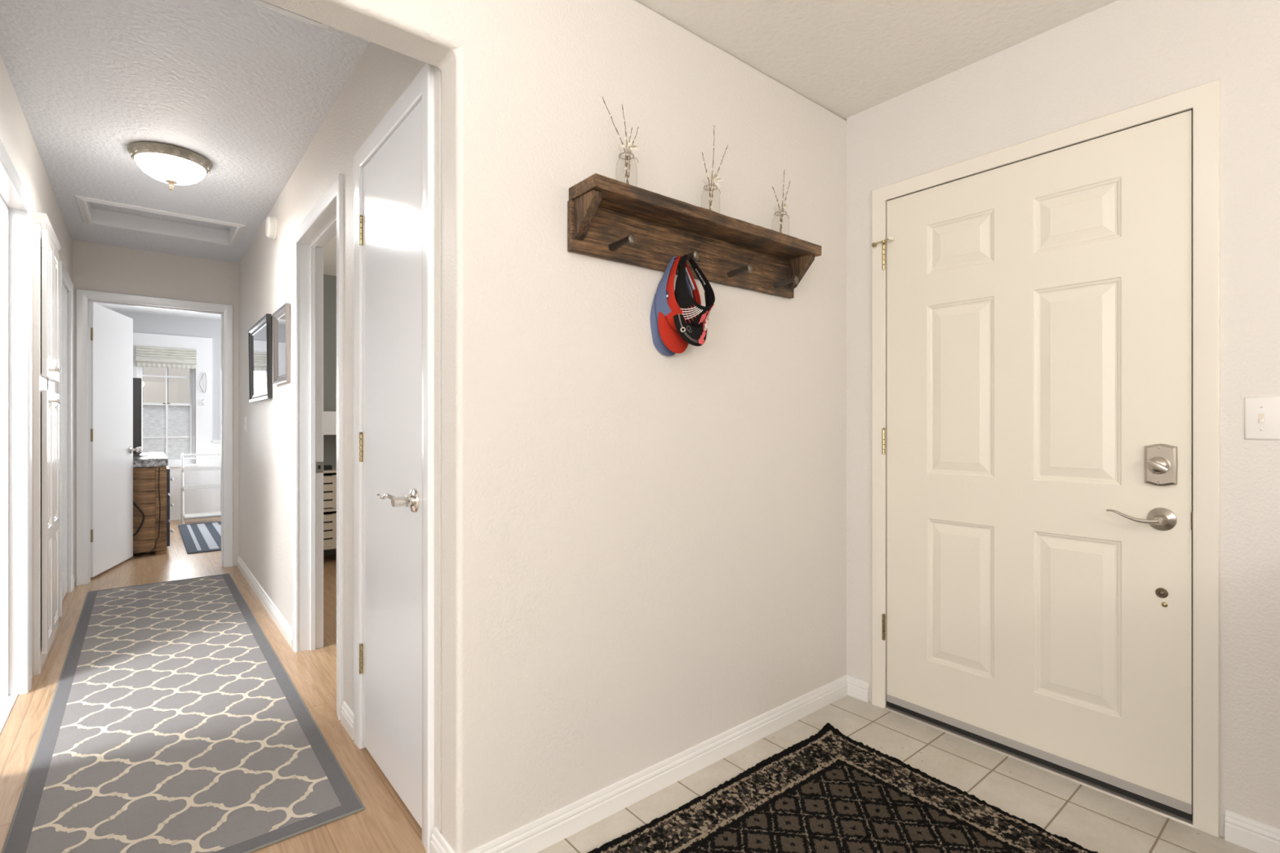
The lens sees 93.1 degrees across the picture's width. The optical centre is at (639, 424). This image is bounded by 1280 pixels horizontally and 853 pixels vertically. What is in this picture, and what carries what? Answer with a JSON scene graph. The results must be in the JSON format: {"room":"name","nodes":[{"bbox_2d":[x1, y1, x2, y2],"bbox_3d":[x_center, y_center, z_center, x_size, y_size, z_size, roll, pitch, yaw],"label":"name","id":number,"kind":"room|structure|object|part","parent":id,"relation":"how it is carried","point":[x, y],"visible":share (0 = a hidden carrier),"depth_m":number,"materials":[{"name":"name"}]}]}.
{"room":"entryway","nodes":[
{"label":"entryway","id":0,"kind":"room"},
{"bbox_2d":[0,53,72,676],"bbox_3d":[-2.722,-0.079,2.622,0.115,2.440,4.394,0,0,-39],"label":"wall","id":1,"kind":"structure","parent":0,"point":[15,135],"depth_m":2.64,"materials":[{"name":"white paint"}]},
{"bbox_2d":[0,138,31,733],"bbox_3d":[-2.386,0.087,2.224,0.130,2.108,0.933,0,0,-39],"label":"door","id":2,"kind":"structure","parent":1,"relation":"in","point":[15,203],"depth_m":2.54,"materials":[{"name":"white paint"}]},
{"bbox_2d":[32,211,61,675],"bbox_3d":[-2.923,0.091,3.011,0.066,2.102,0.648,0,0,-39],"label":"door","id":3,"kind":"structure","parent":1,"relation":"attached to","point":[46,245],"depth_m":2.81,"materials":[{"name":"white paint"}]},
{"bbox_3d":[-2.931,-0.937,3.004,0.046,0.046,0.648,0,0,-39],"label":"crown moulding","id":4,"kind":"part","parent":3,"relation":"part of","materials":[{"name":"white paint"}]},
{"bbox_3d":[-2.840,0.454,2.909,0.018,1.225,0.245,0,0,-39],"label":"cabinet door","id":5,"kind":"part","parent":3,"relation":"part of","materials":[{"name":"white paint"}]},
{"bbox_3d":[-2.840,-0.564,2.909,0.018,0.680,0.245,0,0,-39],"label":"cabinet door","id":6,"kind":"part","parent":3,"relation":"part of","materials":[{"name":"white paint"}]},
{"bbox_3d":[-3.009,-0.564,3.115,0.018,0.680,0.277,0,0,-39],"label":"cabinet door","id":7,"kind":"part","parent":3,"relation":"part of","materials":[{"name":"white paint"}]},
{"bbox_3d":[-3.009,0.454,3.115,0.018,1.225,0.277,0,0,-39],"label":"cabinet door","id":8,"kind":"part","parent":3,"relation":"part of","materials":[{"name":"white paint"}]},
{"bbox_2d":[58,260,73,617],"bbox_3d":[-3.712,0.087,3.843,0.130,2.108,0.758,0,0,-39],"label":"door","id":9,"kind":"structure","parent":1,"relation":"in","point":[66,286],"depth_m":4.02,"materials":[{"name":"white paint"}]},
{"bbox_2d":[72,240,239,585],"bbox_3d":[-3.661,-0.079,4.638,0.986,2.440,0.115,0,0,-39],"label":"wall","id":10,"kind":"structure","parent":0,"point":[95,267],"depth_m":4.61,"materials":[{"name":"white paint"}]},
{"bbox_2d":[75,288,232,586],"bbox_3d":[-3.905,0.092,4.919,0.926,2.098,0.890,0,0,-39],"label":"door","id":11,"kind":"structure","parent":10,"relation":"in","point":[104,449],"depth_m":4.65,"materials":[{"name":"white paint"}]},
{"bbox_3d":[-4.249,0.214,5.112,0.074,0.064,0.064,0,0,-23],"label":"knob","id":12,"kind":"part","parent":11,"relation":"part of","materials":[{"name":"silver metal"}]},
{"bbox_2d":[112,310,221,520],"bbox_3d":[-5.812,-0.079,7.100,4.800,2.440,0.150,0,0,-39],"label":"wall","id":13,"kind":"structure","parent":0,"point":[143,322],"depth_m":7.39,"materials":[{"name":"grey paint"}]},
{"bbox_2d":[135,345,196,368],"bbox_3d":[-5.589,-0.788,7.166,0.567,0.242,0.044,0,0,-39],"label":"roman shade","id":14,"kind":"object","parent":13,"relation":"attached to","point":[145,356],"visible":1,"depth_m":7.16,"materials":[{"name":"beige fabric"}]},
{"bbox_2d":[136,366,199,466],"bbox_3d":[-5.621,-0.197,7.214,0.605,1.412,0.125,0,0,-39],"label":"window","id":15,"kind":"structure","parent":13,"relation":"attached to","point":[169,428],"depth_m":7.25,"materials":[{"name":"white paint"}]},
{"bbox_3d":[-5.637,0.100,7.225,0.445,0.653,0.002,0,0,-39],"label":"pane","id":16,"kind":"part","parent":15,"relation":"part of","materials":[{"name":"clear glass"}]},
{"bbox_3d":[-5.653,-0.542,7.244,0.493,0.662,0.022,0,0,-39],"label":"sash","id":17,"kind":"part","parent":15,"relation":"part of","materials":[{"name":"white paint"}]},
{"bbox_3d":[-5.637,0.100,7.225,0.493,0.701,0.022,0,0,-39],"label":"sash","id":18,"kind":"part","parent":15,"relation":"part of","materials":[{"name":"white paint"}]},
{"bbox_3d":[-5.602,0.493,7.190,0.605,0.032,0.064,0,0,-39],"label":"sill","id":19,"kind":"part","parent":15,"relation":"part of","materials":[{"name":"white paint"}]},
{"bbox_2d":[199,373,206,405],"bbox_3d":[-5.324,-0.428,7.389,0.070,0.409,0.006,0,0,-39],"label":"wall ornament","id":20,"kind":"object","parent":13,"relation":"attached to","point":[205,373],"visible":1,"depth_m":7.39,"materials":[{"name":"silver metal"}]},
{"bbox_2d":[93,235,336,319],"bbox_3d":[-3.426,-1.349,4.659,5.600,0.100,6.950,0,0,-39],"label":"ceiling","id":21,"kind":"structure","parent":0,"point":[113,307],"depth_m":6.74,"materials":[{"name":"white paint"}]},
{"bbox_2d":[323,274,336,555],"bbox_3d":[-2.211,-0.079,5.711,2.387,2.440,0.040,0,0,-39],"label":"wall","id":22,"kind":"structure","parent":0,"point":[329,281],"depth_m":5.29,"materials":[{"name":"grey paint"}]},
{"bbox_2d":[323,411,336,435],"bbox_3d":[-2.140,-0.009,5.472,1.580,0.190,0.420,0,0,-39],"label":"board","id":23,"kind":"object","parent":22,"relation":"attached to","point":[329,417],"visible":0.02,"depth_m":4.90,"materials":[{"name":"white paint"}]},
{"bbox_2d":[239,41,441,834],"bbox_3d":[-1.870,-0.079,3.319,0.115,2.440,4.394,0,0,-39],"label":"wall","id":24,"kind":"structure","parent":0,"point":[382,74],"depth_m":2.90,"materials":[{"name":"white paint"}]},
{"bbox_2d":[244,417,246,431],"bbox_3d":[-2.970,0.001,4.560,0.015,0.115,0.072,0,0,-39],"label":"light switch","id":25,"kind":"object","parent":24,"relation":"attached to","point":[245,424],"visible":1,"depth_m":4.55,"materials":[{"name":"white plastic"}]},
{"bbox_3d":[-2.966,0.001,4.563,0.005,0.115,0.072,0,0,-39],"label":"plate","id":26,"kind":"part","parent":25,"relation":"part of","materials":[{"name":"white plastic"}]},
{"bbox_2d":[248,313,272,402],"bbox_3d":[-2.470,-0.406,3.936,0.032,0.505,0.820,0,0,-39],"label":"wall mirror","id":27,"kind":"object","parent":24,"relation":"attached to","point":[260,335],"visible":1,"depth_m":3.89,"materials":[{"name":"silver mirror"}]},
{"bbox_2d":[251,324,266,395],"bbox_3d":[-2.467,-0.406,3.938,0.005,0.415,0.730,0,0,-39],"label":"mirror glass","id":28,"kind":"object","parent":27,"relation":"attached to","point":[259,336],"depth_m":3.95,"materials":[{"name":"white"}]},
{"bbox_2d":[236,555,292,648],"bbox_3d":[-2.506,1.102,3.995,0.014,0.078,2.342,0,0,-39],"label":"baseboard","id":29,"kind":"structure","parent":24,"relation":"attached to","point":[283,626],"depth_m":3.69,"materials":[{"name":"white paint"}]},
{"bbox_2d":[265,216,278,239],"bbox_3d":[-2.135,-1.139,3.512,0.050,0.132,0.132,0,0,-39],"label":"door chime","id":30,"kind":"object","parent":24,"relation":"attached to","point":[272,223],"visible":1,"depth_m":3.48,"materials":[{"name":"white plastic"}]},
{"bbox_2d":[272,302,290,385],"bbox_3d":[-1.970,-0.429,3.331,0.025,0.410,0.410,0,0,-39],"label":"wall mirror","id":31,"kind":"object","parent":24,"relation":"attached to","point":[282,317],"visible":1,"depth_m":3.32,"materials":[{"name":"silver metal"}]},
{"bbox_2d":[276,314,285,377],"bbox_3d":[-1.968,-0.429,3.332,0.002,0.329,0.329,0,0,-39],"label":"mirror glass","id":32,"kind":"object","parent":31,"relation":"attached to","point":[281,318],"depth_m":3.34,"materials":[{"name":"white"}]},
{"bbox_2d":[292,173,343,719],"bbox_3d":[-1.408,0.087,2.744,0.130,2.108,0.948,0,0,-39],"label":"door frame","id":33,"kind":"structure","parent":24,"relation":"in","point":[325,220],"depth_m":3.04,"materials":[{"name":"white paint"}]},
{"bbox_3d":[-1.633,0.220,3.091,0.033,0.057,0.002,0,0,-39],"label":"strike plate","id":34,"kind":"part","parent":33,"relation":"part of","materials":[{"name":"silver metal"}]},
{"bbox_2d":[340,701,353,740],"bbox_3d":[-1.086,1.102,2.260,0.014,0.078,0.170,0,0,-39],"label":"baseboard","id":35,"kind":"structure","parent":24,"relation":"attached to","point":[346,713],"depth_m":2.25,"materials":[{"name":"white paint"}]},
{"bbox_2d":[353,62,434,852],"bbox_3d":[-0.766,0.087,1.912,0.190,2.108,0.738,0,0,-39],"label":"door","id":36,"kind":"structure","parent":24,"relation":"in","point":[393,168],"depth_m":1.86,"materials":[{"name":"white paint"}]},
{"bbox_3d":[-0.721,0.205,1.719,0.115,0.022,0.024,0,0,42],"label":"lever","id":37,"kind":"part","parent":36,"relation":"part of","materials":[{"name":"silver metal"}]},
{"bbox_2d":[430,826,454,852],"bbox_3d":[-0.495,1.102,1.538,0.014,0.078,0.159,0,0,-39],"label":"baseboard","id":38,"kind":"structure","parent":24,"relation":"attached to","point":[438,844],"depth_m":1.56,"materials":[{"name":"white paint"}]},
{"bbox_2d":[262,0,846,852],"bbox_3d":[-1.234,-0.079,0.924,5.660,2.440,0.118,0,0,-39],"label":"wall","id":39,"kind":"structure","parent":0,"point":[644,548],"depth_m":1.77,"materials":[{"name":"white paint"}]},
{"bbox_2d":[466,675,847,852],"bbox_3d":[0.213,1.102,2.024,1.726,0.078,0.014,0,0,-39],"label":"baseboard","id":40,"kind":"structure","parent":39,"relation":"attached to","point":[549,829],"depth_m":1.88,"materials":[{"name":"white paint"}]},
{"bbox_2d":[567,173,822,298],"bbox_3d":[0.234,-0.571,1.964,1.022,0.181,0.133,0,0,-39],"label":"shelf","id":41,"kind":"object","parent":39,"relation":"attached to","point":[609,219],"visible":0.97,"depth_m":1.88,"materials":[{"name":"brown wood"}]},
{"bbox_2d":[616,145,638,168],"bbox_3d":[-0.037,-0.734,1.758,0.067,0.145,0.063,0,0,-4],"label":"bottle vase","id":42,"kind":"object","parent":41,"relation":"on","point":[618,145],"visible":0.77,"depth_m":1.76,"materials":[{"name":"clear glass"}]},
{"bbox_2d":[601,96,628,184],"bbox_3d":[-0.068,-0.790,1.726,0.108,0.245,0.007,0,0,-43],"label":"twig","id":43,"kind":"object","parent":42,"relation":"in","point":[606,104],"visible":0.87,"depth_m":1.73,"materials":[{"name":"brown plant"}]},
{"bbox_2d":[622,104,627,175],"bbox_3d":[-0.045,-0.791,1.746,0.011,0.246,0.030,0,0,31],"label":"twig","id":44,"kind":"object","parent":42,"relation":"in","point":[623,109],"visible":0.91,"depth_m":1.75,"materials":[{"name":"brown"}]},
{"bbox_2d":[625,127,632,182],"bbox_3d":[-0.034,-0.764,1.754,0.027,0.192,0.011,0,0,-29],"label":"twig","id":45,"kind":"object","parent":42,"relation":"in","point":[632,127],"visible":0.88,"depth_m":1.75,"materials":[{"name":"brown"}]},
{"bbox_2d":[620,138,638,183],"bbox_3d":[-0.033,-0.747,1.754,0.065,0.152,0.017,0,0,-39],"label":"flower sprig","id":46,"kind":"object","parent":42,"relation":"in","point":[633,147],"visible":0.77,"depth_m":1.76,"materials":[{"name":"beige plant"}]},
{"bbox_2d":[627,126,639,181],"bbox_3d":[-0.023,-0.768,1.765,0.041,0.202,0.010,0,0,-9],"label":"twig","id":47,"kind":"object","parent":42,"relation":"in","point":[637,129],"visible":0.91,"depth_m":1.76,"materials":[{"name":"brown"}]},
{"bbox_2d":[649,257,693,355],"bbox_3d":[0.106,-0.372,1.898,0.141,0.313,0.071,0,0,-34],"label":"sun visor","id":48,"kind":"object","parent":41,"relation":"hanging from","point":[660,304],"visible":0.52,"depth_m":1.88,"materials":[{"name":"blue fabric"}]},
{"bbox_2d":[657,255,701,353],"bbox_3d":[0.132,-0.376,1.886,0.140,0.308,0.075,0,0,-39],"label":"sun visor","id":49,"kind":"object","parent":41,"relation":"hanging from","point":[670,337],"visible":0.77,"depth_m":1.88,"materials":[{"name":"red fabric"}]},
{"bbox_2d":[673,254,715,346],"bbox_3d":[0.176,-0.386,1.877,0.151,0.287,0.077,0,0,-39],"label":"sun visor","id":50,"kind":"object","parent":41,"relation":"hanging from","point":[691,325],"visible":1,"depth_m":1.86,"materials":[{"name":"black fabric"}]},
{"bbox_2d":[701,184,720,197],"bbox_3d":[0.232,-0.730,1.978,0.067,0.138,0.063,0,0,-4],"label":"bottle vase","id":51,"kind":"object","parent":41,"relation":"on","point":[708,184],"visible":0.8,"depth_m":1.97,"materials":[{"name":"clear glass"}]},
{"bbox_2d":[702,152,711,204],"bbox_3d":[0.217,-0.769,1.960,0.008,0.203,0.062,0,0,35],"label":"twig","id":52,"kind":"object","parent":51,"relation":"in","point":[702,153],"visible":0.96,"depth_m":1.96,"materials":[{"name":"brown plant"}]},
{"bbox_2d":[708,125,715,209],"bbox_3d":[0.234,-0.821,1.974,0.023,0.306,0.010,0,0,7],"label":"twig","id":53,"kind":"object","parent":51,"relation":"in","point":[713,126],"visible":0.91,"depth_m":1.97,"materials":[{"name":"brown"}]},
{"bbox_2d":[706,173,724,210],"bbox_3d":[0.240,-0.746,1.977,0.074,0.150,0.018,0,0,-34],"label":"flower sprig","id":54,"kind":"object","parent":51,"relation":"in","point":[716,179],"visible":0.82,"depth_m":1.98,"materials":[{"name":"beige plant"}]},
{"bbox_2d":[710,145,728,208],"bbox_3d":[0.256,-0.797,1.992,0.083,0.258,0.008,0,0,-29],"label":"twig","id":55,"kind":"object","parent":51,"relation":"in","point":[727,145],"visible":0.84,"depth_m":1.99,"materials":[{"name":"brown plant"}]},
{"bbox_2d":[771,209,789,235],"bbox_3d":[0.514,-0.728,2.209,0.067,0.133,0.063,0,0,-4],"label":"bottle vase","id":56,"kind":"object","parent":41,"relation":"on","point":[775,210],"visible":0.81,"depth_m":2.20,"materials":[{"name":"clear glass"}]},
{"bbox_2d":[772,186,782,232],"bbox_3d":[0.496,-0.758,2.188,0.006,0.180,0.075,0,0,40],"label":"twig","id":57,"kind":"object","parent":56,"relation":"in","point":[772,186],"visible":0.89,"depth_m":2.20,"materials":[{"name":"brown plant"}]},
{"bbox_2d":[779,171,785,232],"bbox_3d":[0.516,-0.797,2.208,0.024,0.258,0.009,0,0,13],"label":"twig","id":58,"kind":"object","parent":56,"relation":"in","point":[784,171],"visible":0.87,"depth_m":2.21,"materials":[{"name":"brown"}]},
{"bbox_2d":[779,204,786,232],"bbox_3d":[0.518,-0.736,2.207,0.042,0.130,0.015,0,0,-33],"label":"flower sprig","id":59,"kind":"object","parent":56,"relation":"in","point":[784,206],"visible":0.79,"depth_m":2.21,"materials":[{"name":"beige plant"}]},
{"bbox_2d":[781,181,790,229],"bbox_3d":[0.531,-0.781,2.216,0.046,0.227,0.008,0,0,-20],"label":"twig","id":60,"kind":"object","parent":56,"relation":"in","point":[789,181],"visible":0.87,"depth_m":2.21,"materials":[{"name":"brown plant"}]},
{"bbox_2d":[0,0,1117,263],"bbox_3d":[-1.133,-1.349,0.721,5.760,0.100,9.150,0,0,-39],"label":"ceiling","id":61,"kind":"structure","parent":0,"point":[245,86],"depth_m":2.22,"materials":[{"name":"white paint"}]},
{"bbox_2d":[75,195,245,245],"bbox_3d":[-3.069,-1.342,3.923,0.820,0.114,0.580,0,0,-39],"label":"attic hatch","id":62,"kind":"object","parent":61,"relation":"attached to","point":[92,211],"visible":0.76,"depth_m":4.02,"materials":[{"name":"white"}]},
{"bbox_3d":[-3.069,-1.392,3.923,0.752,0.014,0.512,0,0,-39],"label":"panel","id":63,"kind":"part","parent":62,"relation":"part of","materials":[{"name":"white"}]},
{"bbox_2d":[127,141,213,191],"bbox_3d":[-2.272,-1.215,2.941,0.328,0.168,0.328,0,0,-39],"label":"ceiling light","id":64,"kind":"object","parent":61,"relation":"attached to","point":[171,164],"visible":1,"depth_m":2.86,"materials":[{"name":"white glass"}]},
{"bbox_3d":[-2.272,-1.216,2.941,0.279,0.085,0.279,0,0,-39],"label":"lamp shade","id":65,"kind":"part","parent":64,"relation":"part of","materials":[{"name":"white glass"}]},
{"bbox_2d":[0,516,1257,852],"bbox_3d":[-1.962,1.191,2.239,6.400,0.100,12.550,0,0,-39],"label":"floor","id":66,"kind":"structure","parent":0,"point":[1095,820],"depth_m":2.01,"materials":[{"name":"beige ceramic"}]},
{"bbox_2d":[133,452,173,555],"bbox_3d":[-4.847,0.720,5.743,0.654,0.842,1.512,0,0,-39],"label":"bathroom vanity","id":67,"kind":"object","parent":66,"relation":"on","point":[145,468],"visible":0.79,"depth_m":5.28,"materials":[{"name":"brown wood"}]},
{"bbox_2d":[133,501,144,536],"bbox_3d":[-4.308,0.810,5.208,0.087,0.304,0.016,0,0,-35],"label":"power cable","id":68,"kind":"object","parent":67,"relation":"attached to","point":[134,504],"visible":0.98,"depth_m":5.21,"materials":[{"name":"black rubber"}]},
{"bbox_2d":[133,377,147,457],"bbox_3d":[-4.797,-0.055,5.734,0.220,0.708,1.050,0,0,-39],"label":"television","id":69,"kind":"object","parent":67,"relation":"on","point":[137,382],"visible":0.56,"depth_m":5.35,"materials":[{"name":"grey plastic"}]},
{"bbox_2d":[133,467,160,558],"bbox_3d":[-4.251,0.762,5.229,0.017,0.764,0.190,0,0,36],"label":"power cable","id":70,"kind":"object","parent":67,"relation":"attached to","point":[159,468],"visible":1,"depth_m":5.29,"materials":[{"name":"black rubber"}]},
{"bbox_3d":[-4.212,0.756,5.336,0.075,0.770,0.066,0,0,-39],"label":"corner post","id":71,"kind":"part","parent":67,"relation":"part of","materials":[{"name":"brown wood"}]},
{"bbox_3d":[-4.415,0.503,5.658,0.030,0.215,0.750,0,0,-39],"label":"drawer","id":72,"kind":"part","parent":67,"relation":"part of","materials":[{"name":"grey paint"}]},
{"bbox_3d":[-4.415,0.739,5.658,0.030,0.215,0.750,0,0,-39],"label":"drawer","id":73,"kind":"part","parent":67,"relation":"part of","materials":[{"name":"grey paint"}]},
{"bbox_3d":[-4.415,0.974,5.658,0.030,0.215,0.750,0,0,-39],"label":"drawer","id":74,"kind":"part","parent":67,"relation":"part of","materials":[{"name":"grey paint"}]},
{"bbox_2d":[1,573,364,852],"bbox_3d":[-2.279,1.137,2.955,0.800,0.009,3.650,0,0,-39],"label":"runner rug","id":75,"kind":"object","parent":66,"relation":"on","point":[173,723],"visible":1,"depth_m":2.17,"materials":[{"name":"grey carpet"}]},
{"bbox_2d":[177,521,221,554],"bbox_3d":[-3.960,1.135,6.574,1.600,0.011,1.910,0,0,-39],"label":"geometric rug","id":76,"kind":"object","parent":66,"relation":"on","point":[197,538],"visible":0.36,"depth_m":6.10,"materials":[{"name":"grey fabric"}]},
{"bbox_2d":[180,453,221,524],"bbox_3d":[-5.125,0.736,7.117,0.407,0.799,0.355,0,0,-39],"label":"towel rack","id":77,"kind":"object","parent":66,"relation":"on","point":[184,517],"visible":0.66,"depth_m":7.04,"materials":[{"name":"white paint"}]},
{"bbox_3d":[-5.357,0.736,7.098,0.022,0.795,0.091,0,0,-39],"label":"leg","id":78,"kind":"part","parent":77,"relation":"part of","materials":[{"name":"white paint"}]},
{"bbox_3d":[-5.239,0.736,6.953,0.022,0.799,0.219,0,0,-39],"label":"leg","id":79,"kind":"part","parent":77,"relation":"part of","materials":[{"name":"white paint"}]},
{"bbox_2d":[182,484,221,489],"bbox_3d":[-5.147,0.724,7.144,0.381,0.045,0.264,0,0,-39],"label":"shelf","id":80,"kind":"object","parent":77,"relation":"attached to","point":[208,486],"depth_m":7.03,"materials":[{"name":"white paint"}]},
{"bbox_2d":[182,466,221,471],"bbox_3d":[-5.166,0.518,7.167,0.381,0.045,0.204,0,0,-39],"label":"shelf","id":81,"kind":"object","parent":77,"relation":"attached to","point":[210,468],"depth_m":7.08,"materials":[{"name":"white paint"}]},
{"bbox_3d":[-5.170,0.378,7.172,0.385,0.063,0.088,0,0,-39],"label":"rail","id":82,"kind":"part","parent":77,"relation":"part of","materials":[{"name":"white paint"}]},
{"bbox_2d":[184,511,221,519],"bbox_3d":[-5.077,1.059,7.071,0.380,0.048,0.224,0,0,-39],"label":"shelf","id":83,"kind":"object","parent":77,"relation":"attached to","point":[209,514],"depth_m":7.00,"materials":[{"name":"white paint"}]},
{"bbox_3d":[-5.060,0.736,7.341,0.022,0.795,0.091,0,0,-39],"label":"leg","id":84,"kind":"part","parent":77,"relation":"part of","materials":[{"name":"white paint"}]},
{"bbox_2d":[323,467,336,550],"bbox_3d":[-2.388,0.759,5.285,0.940,0.763,0.385,0,0,-39],"label":"slatted shelf","id":85,"kind":"object","parent":66,"relation":"on","point":[329,476],"visible":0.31,"depth_m":4.95,"materials":[{"name":"beige wood"}]},
{"bbox_2d":[323,465,332,470],"bbox_3d":[-2.600,0.359,5.031,0.070,0.037,0.080,0,0,-39],"label":"box","id":86,"kind":"object","parent":85,"relation":"on","point":[325,467],"visible":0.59,"depth_m":5.00,"materials":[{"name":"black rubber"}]},
{"bbox_2d":[587,722,1097,852],"bbox_3d":[0.773,1.125,0.994,1.462,0.030,2.112,0,0,-38],"label":"area rug","id":87,"kind":"object","parent":66,"relation":"on","point":[828,791],"visible":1,"depth_m":1.75,"materials":[{"name":"black carpet"}]},
{"bbox_2d":[846,0,1279,837],"bbox_3d":[2.404,-0.079,0.829,0.150,2.440,4.638,0,0,-39],"label":"wall","id":88,"kind":"structure","parent":0,"point":[1119,55],"depth_m":1.72,"materials":[{"name":"white paint"}]},
{"bbox_2d":[846,675,869,702],"bbox_3d":[0.905,1.102,2.530,0.014,0.078,0.106,0,0,-39],"label":"baseboard","id":89,"kind":"structure","parent":88,"relation":"attached to","point":[859,689],"depth_m":2.52,"materials":[{"name":"white paint"}]},
{"bbox_2d":[871,79,1220,837],"bbox_3d":[1.312,0.093,2.107,0.201,2.095,1.034,0,0,-39],"label":"door","id":90,"kind":"structure","parent":88,"relation":"in","point":[1046,308],"depth_m":1.98,"materials":[{"name":"beige paint"}]},
{"bbox_3d":[1.453,0.273,1.791,0.019,0.033,0.124,0,0,-44],"label":"lever","id":91,"kind":"part","parent":90,"relation":"part of","materials":[{"name":"silver metal"}]},
{"bbox_3d":[1.522,0.119,1.773,0.019,0.124,0.074,0,0,-39],"label":"deadbolt plate","id":92,"kind":"part","parent":90,"relation":"part of","materials":[{"name":"silver metal"}]},
{"bbox_2d":[1224,809,1279,852],"bbox_3d":[2.709,1.102,0.326,0.014,0.078,3.472,0,0,-39],"label":"baseboard","id":93,"kind":"structure","parent":88,"relation":"attached to","point":[1258,837],"depth_m":1.63,"materials":[{"name":"white paint"}]},
{"bbox_2d":[1244,395,1279,439],"bbox_3d":[1.670,-0.016,1.595,0.015,0.115,0.116,0,0,-39],"label":"light switch","id":94,"kind":"object","parent":88,"relation":"attached to","point":[1261,414],"visible":1,"depth_m":1.61,"materials":[{"name":"white plastic"}]},
{"label":"outside","id":95,"kind":"structure","parent":0,"visible":0},
{"bbox_3d":[-7.997,1.391,9.769,12.000,0.100,6.750,0,0,-39],"label":"ground","id":96,"kind":"structure","parent":95,"visible":0},
{"bbox_2d":[142,366,189,403],"bbox_3d":[-7.130,-0.209,9.154,5.882,3.100,0.120,0,0,-39],"label":"fence","id":97,"kind":"object","parent":96,"relation":"on","point":[153,388],"visible":0.02,"depth_m":9.14,"materials":[{"name":"beige"}]}
]}

